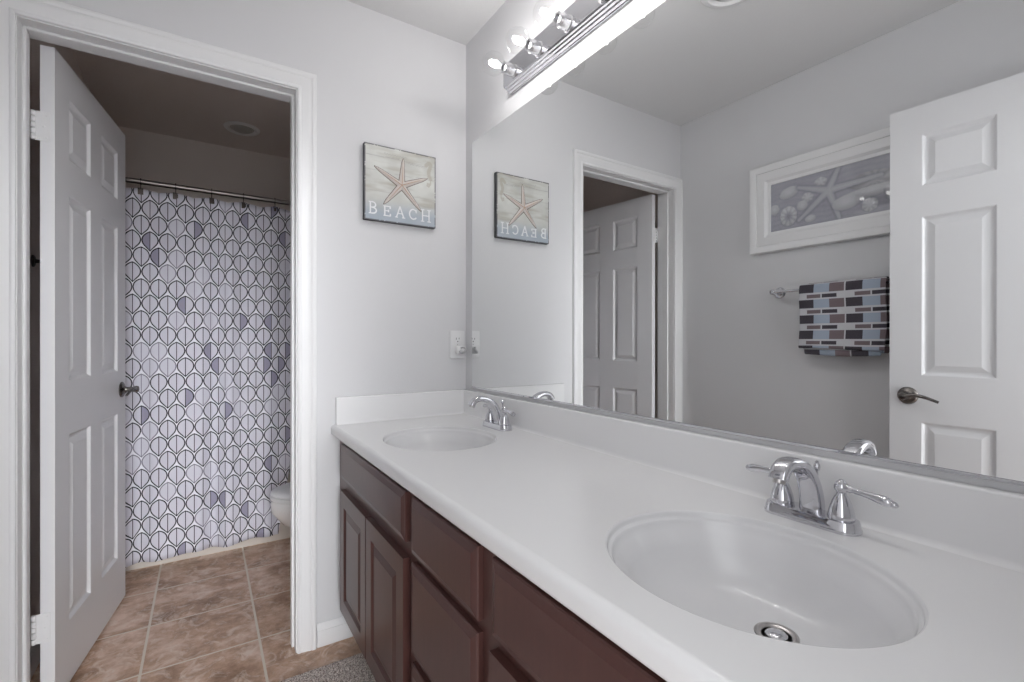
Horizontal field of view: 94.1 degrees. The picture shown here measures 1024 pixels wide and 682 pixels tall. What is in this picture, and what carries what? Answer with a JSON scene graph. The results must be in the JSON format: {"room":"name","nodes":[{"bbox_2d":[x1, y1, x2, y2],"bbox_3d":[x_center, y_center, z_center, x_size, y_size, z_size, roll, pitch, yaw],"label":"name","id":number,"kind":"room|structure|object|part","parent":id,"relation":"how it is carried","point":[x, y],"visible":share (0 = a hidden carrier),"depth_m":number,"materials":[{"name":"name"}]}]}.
{"room":"bathroom","nodes":[
{"label":"bathroom","id":0,"kind":"room"},
{"bbox_2d":[30,38,89,646],"bbox_3d":[-2.019,-0.087,2.110,0.100,2.441,1.745,0,0,-33],"label":"wall","id":1,"kind":"structure","parent":0,"point":[66,53],"depth_m":1.68,"materials":[{"name":"beige paint"}]},
{"bbox_2d":[30,644,39,679],"bbox_3d":[-1.772,1.093,1.832,0.013,0.083,0.965,0,0,-33],"label":"baseboard","id":2,"kind":"structure","parent":1,"relation":"attached to","point":[34,650],"depth_m":1.64,"materials":[{"name":"white paint"}]},
{"bbox_2d":[31,255,39,266],"bbox_3d":[-1.637,-0.278,1.671,0.062,0.042,0.042,0,0,-33],"label":"robe hook","id":3,"kind":"object","parent":1,"relation":"attached to","point":[34,260],"visible":0.43,"depth_m":1.65,"materials":[{"name":"brown metal"}]},
{"bbox_2d":[125,177,289,204],"bbox_3d":[-1.376,-0.782,2.628,1.541,0.068,0.068,0,0,-33],"label":"curtain rod","id":4,"kind":"object","parent":1,"relation":"attached to","point":[127,179],"visible":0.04,"depth_m":2.47,"materials":[{"name":"grey metal"}]},
{"bbox_2d":[138,178,142,194],"bbox_3d":[-1.821,-0.756,2.334,0.025,0.087,0.044,0,0,-43],"label":"curtain hook","id":5,"kind":"object","parent":4,"relation":"hanging from","point":[140,190],"visible":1,"depth_m":2.32,"materials":[{"name":"brown metal"}]},
{"bbox_2d":[173,183,177,198],"bbox_3d":[-1.703,-0.756,2.410,0.025,0.087,0.044,0,0,-43],"label":"curtain hook","id":6,"kind":"object","parent":4,"relation":"hanging from","point":[175,195],"visible":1,"depth_m":2.40,"materials":[{"name":"brown metal"}]},
{"bbox_2d":[125,188,289,567],"bbox_3d":[-1.481,0.173,2.522,1.185,1.831,0.051,0,0,-33],"label":"shower curtain","id":7,"kind":"object","parent":4,"relation":"hanging from","point":[207,285],"visible":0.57,"depth_m":2.45,"materials":[{"name":"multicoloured fabric"}]},
{"bbox_2d":[209,188,213,203],"bbox_3d":[-1.573,-0.756,2.494,0.025,0.087,0.044,0,0,-43],"label":"curtain hook","id":8,"kind":"object","parent":4,"relation":"hanging from","point":[211,200],"visible":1,"depth_m":2.48,"materials":[{"name":"brown metal"}]},
{"bbox_2d":[241,193,245,207],"bbox_3d":[-1.451,-0.756,2.573,0.025,0.087,0.044,0,0,-43],"label":"curtain hook","id":9,"kind":"object","parent":4,"relation":"hanging from","point":[243,205],"visible":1,"depth_m":2.56,"materials":[{"name":"brown metal"}]},
{"bbox_2d":[30,538,361,681],"bbox_3d":[-0.620,1.186,1.460,1.743,0.100,4.560,0,0,-33],"label":"floor","id":10,"kind":"structure","parent":0,"point":[224,616],"depth_m":1.88,"materials":[{"name":"brown tile"}]},
{"bbox_2d":[125,467,289,570],"bbox_3d":[-1.599,0.943,2.973,1.541,0.380,0.753,0,0,-33],"label":"bathtub","id":11,"kind":"object","parent":10,"relation":"on","point":[284,531],"visible":0.02,"depth_m":2.57,"materials":[{"name":"beige ceramic"}]},
{"bbox_2d":[270,482,289,526],"bbox_3d":[-0.800,0.750,2.426,0.774,0.768,0.452,0,0,-33],"label":"toilet","id":12,"kind":"object","parent":10,"relation":"on","point":[280,495],"visible":0.09,"depth_m":2.18,"materials":[{"name":"white ceramic"}]},
{"bbox_3d":[-0.899,0.732,2.362,0.540,0.020,0.379,0,0,-33],"label":"seat","id":13,"kind":"part","parent":12,"relation":"part of","materials":[{"name":"white plastic"}]},
{"bbox_3d":[-0.897,0.704,2.364,0.542,0.032,0.381,0,0,-33],"label":"lid","id":14,"kind":"part","parent":12,"relation":"part of","materials":[{"name":"white plastic"}]},
{"bbox_2d":[279,653,375,681],"bbox_3d":[-0.456,1.130,0.720,0.980,0.014,1.790,0,0,-33],"label":"carpet","id":15,"kind":"object","parent":10,"relation":"on","point":[355,668],"visible":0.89,"depth_m":1.61,"materials":[{"name":"grey carpet"}]},
{"bbox_2d":[340,441,666,681],"bbox_3d":[0.084,0.748,1.146,0.552,0.778,1.928,0,0,-33],"label":"vanity cabinet","id":16,"kind":"object","parent":10,"relation":"on","point":[422,600],"visible":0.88,"depth_m":1.00,"materials":[{"name":"brown"}]},
{"bbox_3d":[-0.532,0.761,1.607,0.018,0.438,0.321,0,0,-33],"label":"door","id":17,"kind":"part","parent":16,"relation":"part of","materials":[{"name":"brown wood"}]},
{"bbox_3d":[-0.352,0.761,1.330,0.018,0.438,0.326,0,0,-33],"label":"door","id":18,"kind":"part","parent":16,"relation":"part of","materials":[{"name":"brown wood"}]},
{"bbox_3d":[-0.151,0.880,1.017,0.018,0.202,0.332,0,0,-33],"label":"drawer","id":19,"kind":"part","parent":16,"relation":"part of","materials":[{"name":"brown wood"}]},
{"bbox_3d":[-0.124,0.690,1.011,0.019,0.664,1.928,0,0,-33],"label":"frame","id":20,"kind":"part","parent":16,"relation":"part of","materials":[{"name":"brown wood"}]},
{"bbox_3d":[-0.150,0.647,1.017,0.018,0.219,0.332,0,0,-33],"label":"drawer","id":21,"kind":"part","parent":16,"relation":"part of","materials":[{"name":"brown wood"}]},
{"bbox_3d":[-0.150,0.446,1.017,0.018,0.138,0.332,0,0,-33],"label":"drawer","id":22,"kind":"part","parent":16,"relation":"part of","materials":[{"name":"brown wood"}]},
{"bbox_3d":[0.064,0.761,0.686,0.018,0.442,0.355,0,0,-33],"label":"door","id":23,"kind":"part","parent":16,"relation":"part of","materials":[{"name":"brown wood"}]},
{"bbox_2d":[331,389,1023,681],"bbox_3d":[0.081,0.343,1.141,0.570,0.256,1.932,0,0,-33],"label":"countertop","id":24,"kind":"structure","parent":16,"relation":"on","point":[691,576],"depth_m":0.79,"materials":[{"name":"white stone"}]},
{"bbox_2d":[383,426,496,450],"bbox_3d":[-0.236,0.393,1.567,0.362,0.154,0.410,0,0,-33],"label":"sink basin","id":25,"kind":"object","parent":24,"relation":"in","point":[420,438],"depth_m":1.72,"materials":[{"name":"white ceramic"}]},
{"bbox_2d":[468,396,515,431],"bbox_3d":[-0.089,0.255,1.710,0.143,0.121,0.260,0,0,-33],"label":"faucet","id":26,"kind":"object","parent":24,"relation":"on","point":[495,419],"visible":1,"depth_m":1.69,"materials":[{"name":"silver metal"}]},
{"bbox_3d":[-0.093,0.247,1.708,0.135,0.105,0.039,0,0,-33],"label":"spout","id":27,"kind":"part","parent":26,"relation":"part of","materials":[{"name":"silver metal"}]},
{"bbox_3d":[-0.081,0.263,1.775,0.040,0.066,0.040,0,0,-33],"label":"handle","id":28,"kind":"part","parent":26,"relation":"part of","materials":[{"name":"silver metal"}]},
{"bbox_3d":[-0.054,0.306,1.734,0.053,0.020,0.156,0,0,-33],"label":"plate","id":29,"kind":"part","parent":26,"relation":"part of","materials":[{"name":"silver metal"}]},
{"bbox_3d":[-0.027,0.264,1.692,0.040,0.066,0.040,0,0,-33],"label":"handle","id":30,"kind":"part","parent":26,"relation":"part of","materials":[{"name":"silver metal"}]},
{"bbox_3d":[-0.006,0.248,1.653,0.016,0.019,0.073,0,0,-27],"label":"lever","id":31,"kind":"part","parent":26,"relation":"part of","materials":[{"name":"silver metal"}]},
{"bbox_2d":[605,510,928,648],"bbox_3d":[0.334,0.395,0.694,0.366,0.154,0.414,0,0,-33],"label":"sink basin","id":32,"kind":"object","parent":24,"relation":"in","point":[749,580],"depth_m":0.77,"materials":[{"name":"white ceramic"}]},
{"bbox_2d":[745,456,898,536],"bbox_3d":[0.493,0.257,0.820,0.143,0.121,0.260,0,0,-33],"label":"faucet","id":33,"kind":"object","parent":24,"relation":"on","point":[840,518],"visible":1,"depth_m":0.81,"materials":[{"name":"silver metal"}]},
{"bbox_3d":[0.484,0.249,0.926,0.016,0.019,0.073,0,0,-21],"label":"lever","id":34,"kind":"part","parent":33,"relation":"part of","materials":[{"name":"silver metal"}]},
{"bbox_3d":[0.502,0.265,0.885,0.040,0.066,0.040,0,0,-33],"label":"handle","id":35,"kind":"part","parent":33,"relation":"part of","materials":[{"name":"silver metal"}]},
{"bbox_3d":[0.489,0.249,0.818,0.135,0.105,0.039,0,0,-33],"label":"spout","id":36,"kind":"part","parent":33,"relation":"part of","materials":[{"name":"silver metal"}]},
{"bbox_3d":[0.528,0.308,0.844,0.053,0.020,0.156,0,0,-33],"label":"plate","id":37,"kind":"part","parent":33,"relation":"part of","materials":[{"name":"silver metal"}]},
{"bbox_3d":[0.548,0.261,0.857,0.011,0.093,0.011,0,0,-33],"label":"lift rod","id":38,"kind":"part","parent":33,"relation":"part of","materials":[{"name":"silver metal"}]},
{"bbox_3d":[0.555,0.265,0.803,0.040,0.066,0.040,0,0,-33],"label":"handle","id":39,"kind":"part","parent":33,"relation":"part of","materials":[{"name":"silver metal"}]},
{"bbox_3d":[0.576,0.250,0.763,0.016,0.019,0.073,0,0,-27],"label":"lever","id":40,"kind":"part","parent":33,"relation":"part of","materials":[{"name":"silver metal"}]},
{"bbox_2d":[118,126,289,210],"bbox_3d":[-1.830,-0.088,3.331,1.743,2.441,0.100,0,0,-33],"label":"wall","id":41,"kind":"structure","parent":0,"point":[151,156],"depth_m":3.14,"materials":[{"name":"beige paint"}]},
{"bbox_2d":[56,0,465,623],"bbox_3d":[-0.824,-0.085,1.775,1.743,2.441,0.115,0,0,-33],"label":"wall","id":42,"kind":"structure","parent":0,"point":[390,297],"depth_m":1.86,"materials":[{"name":"paint"}]},
{"bbox_2d":[30,45,139,681],"bbox_3d":[-1.573,0.109,1.777,0.162,2.028,0.710,0,0,-25],"label":"door","id":43,"kind":"structure","parent":42,"relation":"in","point":[83,389],"depth_m":1.64,"materials":[{"name":"white paint"}]},
{"bbox_3d":[-1.674,0.209,2.054,0.017,0.067,0.067,0,0,-25],"label":"handle","id":44,"kind":"part","parent":43,"relation":"part of","materials":[{"name":"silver metal"}]},
{"bbox_3d":[-1.629,0.211,2.026,0.052,0.033,0.119,0,0,-25],"label":"lever","id":45,"kind":"part","parent":43,"relation":"part of","materials":[{"name":"silver metal"}]},
{"bbox_2d":[16,15,296,681],"bbox_3d":[-1.119,0.103,1.585,0.758,2.065,0.115,0,0,-33],"label":"trim","id":46,"kind":"structure","parent":42,"relation":"attached to","point":[26,28],"depth_m":1.40,"materials":[{"name":"white paint"}]},
{"bbox_2d":[0,0,316,681],"bbox_3d":[-1.079,0.078,1.531,0.849,2.115,0.018,0,0,-33],"label":"trim","id":47,"kind":"structure","parent":42,"relation":"attached to","point":[54,12],"depth_m":1.49,"materials":[{"name":"white paint"}]},
{"bbox_2d":[317,616,352,647],"bbox_3d":[-0.657,1.094,1.809,0.157,0.083,0.013,0,0,-33],"label":"baseboard","id":48,"kind":"structure","parent":42,"relation":"attached to","point":[337,629],"depth_m":1.79,"materials":[{"name":"white paint"}]},
{"bbox_2d":[363,142,435,228],"bbox_3d":[-0.449,-0.622,1.927,0.298,0.298,0.031,0,0,-33],"label":"wall plaque","id":49,"kind":"object","parent":42,"relation":"attached to","point":[399,186],"visible":1,"depth_m":1.91,"materials":[{"name":"grey paint"}]},
{"bbox_2d":[450,331,464,358],"bbox_3d":[-0.238,0.015,2.079,0.071,0.121,0.008,0,0,-33],"label":"wall outlet","id":50,"kind":"object","parent":42,"relation":"attached to","point":[457,338],"visible":0.85,"depth_m":2.07,"materials":[{"name":"white plastic"}]},
{"bbox_2d":[454,337,460,342],"bbox_3d":[-0.237,-0.005,2.077,0.034,0.029,0.002,0,0,-33],"label":"receptacle","id":51,"kind":"object","parent":50,"relation":"attached to","point":[456,339],"depth_m":2.07,"materials":[{"name":"grey plastic"}]},
{"bbox_2d":[455,346,466,353],"bbox_3d":[-0.219,0.038,2.057,0.037,0.037,0.050,0,0,-33],"label":"plug","id":52,"kind":"object","parent":50,"relation":"attached to","point":[458,349],"visible":1,"depth_m":2.05,"materials":[{"name":"white plastic"}]},
{"bbox_2d":[71,0,505,158],"bbox_3d":[-0.767,-1.355,1.687,1.743,0.100,4.011,0,0,-33],"label":"ceiling","id":53,"kind":"structure","parent":0,"point":[138,97],"depth_m":2.55,"materials":[{"name":"beige paint"}]},
{"bbox_2d":[224,121,259,135],"bbox_3d":[-1.660,-1.298,2.932,0.196,0.020,0.196,0,0,-33],"label":"recessed light","id":54,"kind":"object","parent":53,"relation":"in","point":[240,128],"visible":1,"depth_m":2.91,"materials":[{"name":"white"}]},
{"bbox_2d":[466,0,1023,613],"bbox_3d":[0.395,-0.083,1.273,0.100,2.441,2.051,0,0,-33],"label":"wall","id":55,"kind":"structure","parent":0,"point":[488,103],"depth_m":1.74,"materials":[{"name":"paint"}]},
{"bbox_2d":[490,0,630,94],"bbox_3d":[0.261,-0.979,1.238,0.162,0.114,1.210,0,0,-33],"label":"vanity light","id":56,"kind":"object","parent":55,"relation":"attached to","point":[568,27],"visible":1,"depth_m":1.51,"materials":[{"name":"silver metal"}]},
{"bbox_2d":[500,61,517,77],"bbox_3d":[-0.012,-0.968,1.697,0.046,0.049,0.049,0,0,-33],"label":"socket","id":57,"kind":"object","parent":56,"relation":"attached to","point":[507,68],"depth_m":1.69,"materials":[{"name":"silver metal"}]},
{"bbox_2d":[525,38,542,56],"bbox_3d":[0.071,-0.968,1.569,0.046,0.049,0.049,0,0,-33],"label":"socket","id":58,"kind":"object","parent":56,"relation":"attached to","point":[535,47],"depth_m":1.56,"materials":[{"name":"silver metal"}]},
{"bbox_2d":[553,11,573,32],"bbox_3d":[0.154,-0.968,1.441,0.046,0.049,0.049,0,0,-33],"label":"socket","id":59,"kind":"object","parent":56,"relation":"attached to","point":[564,21],"depth_m":1.43,"materials":[{"name":"silver metal"}]},
{"bbox_2d":[463,390,1023,572],"bbox_3d":[0.308,0.266,1.287,0.029,0.102,1.932,0,0,-33],"label":"backsplash","id":60,"kind":"structure","parent":55,"relation":"attached to","point":[984,524],"depth_m":0.87,"materials":[{"name":"white stone"}]},
{"bbox_2d":[471,0,1023,485],"bbox_3d":[0.333,-0.323,1.267,0.008,1.050,1.857,0,0,-33],"label":"mirror","id":61,"kind":"object","parent":55,"relation":"attached to","point":[794,222],"visible":1,"depth_m":0.95,"materials":[{"name":"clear mirror"}]}
]}

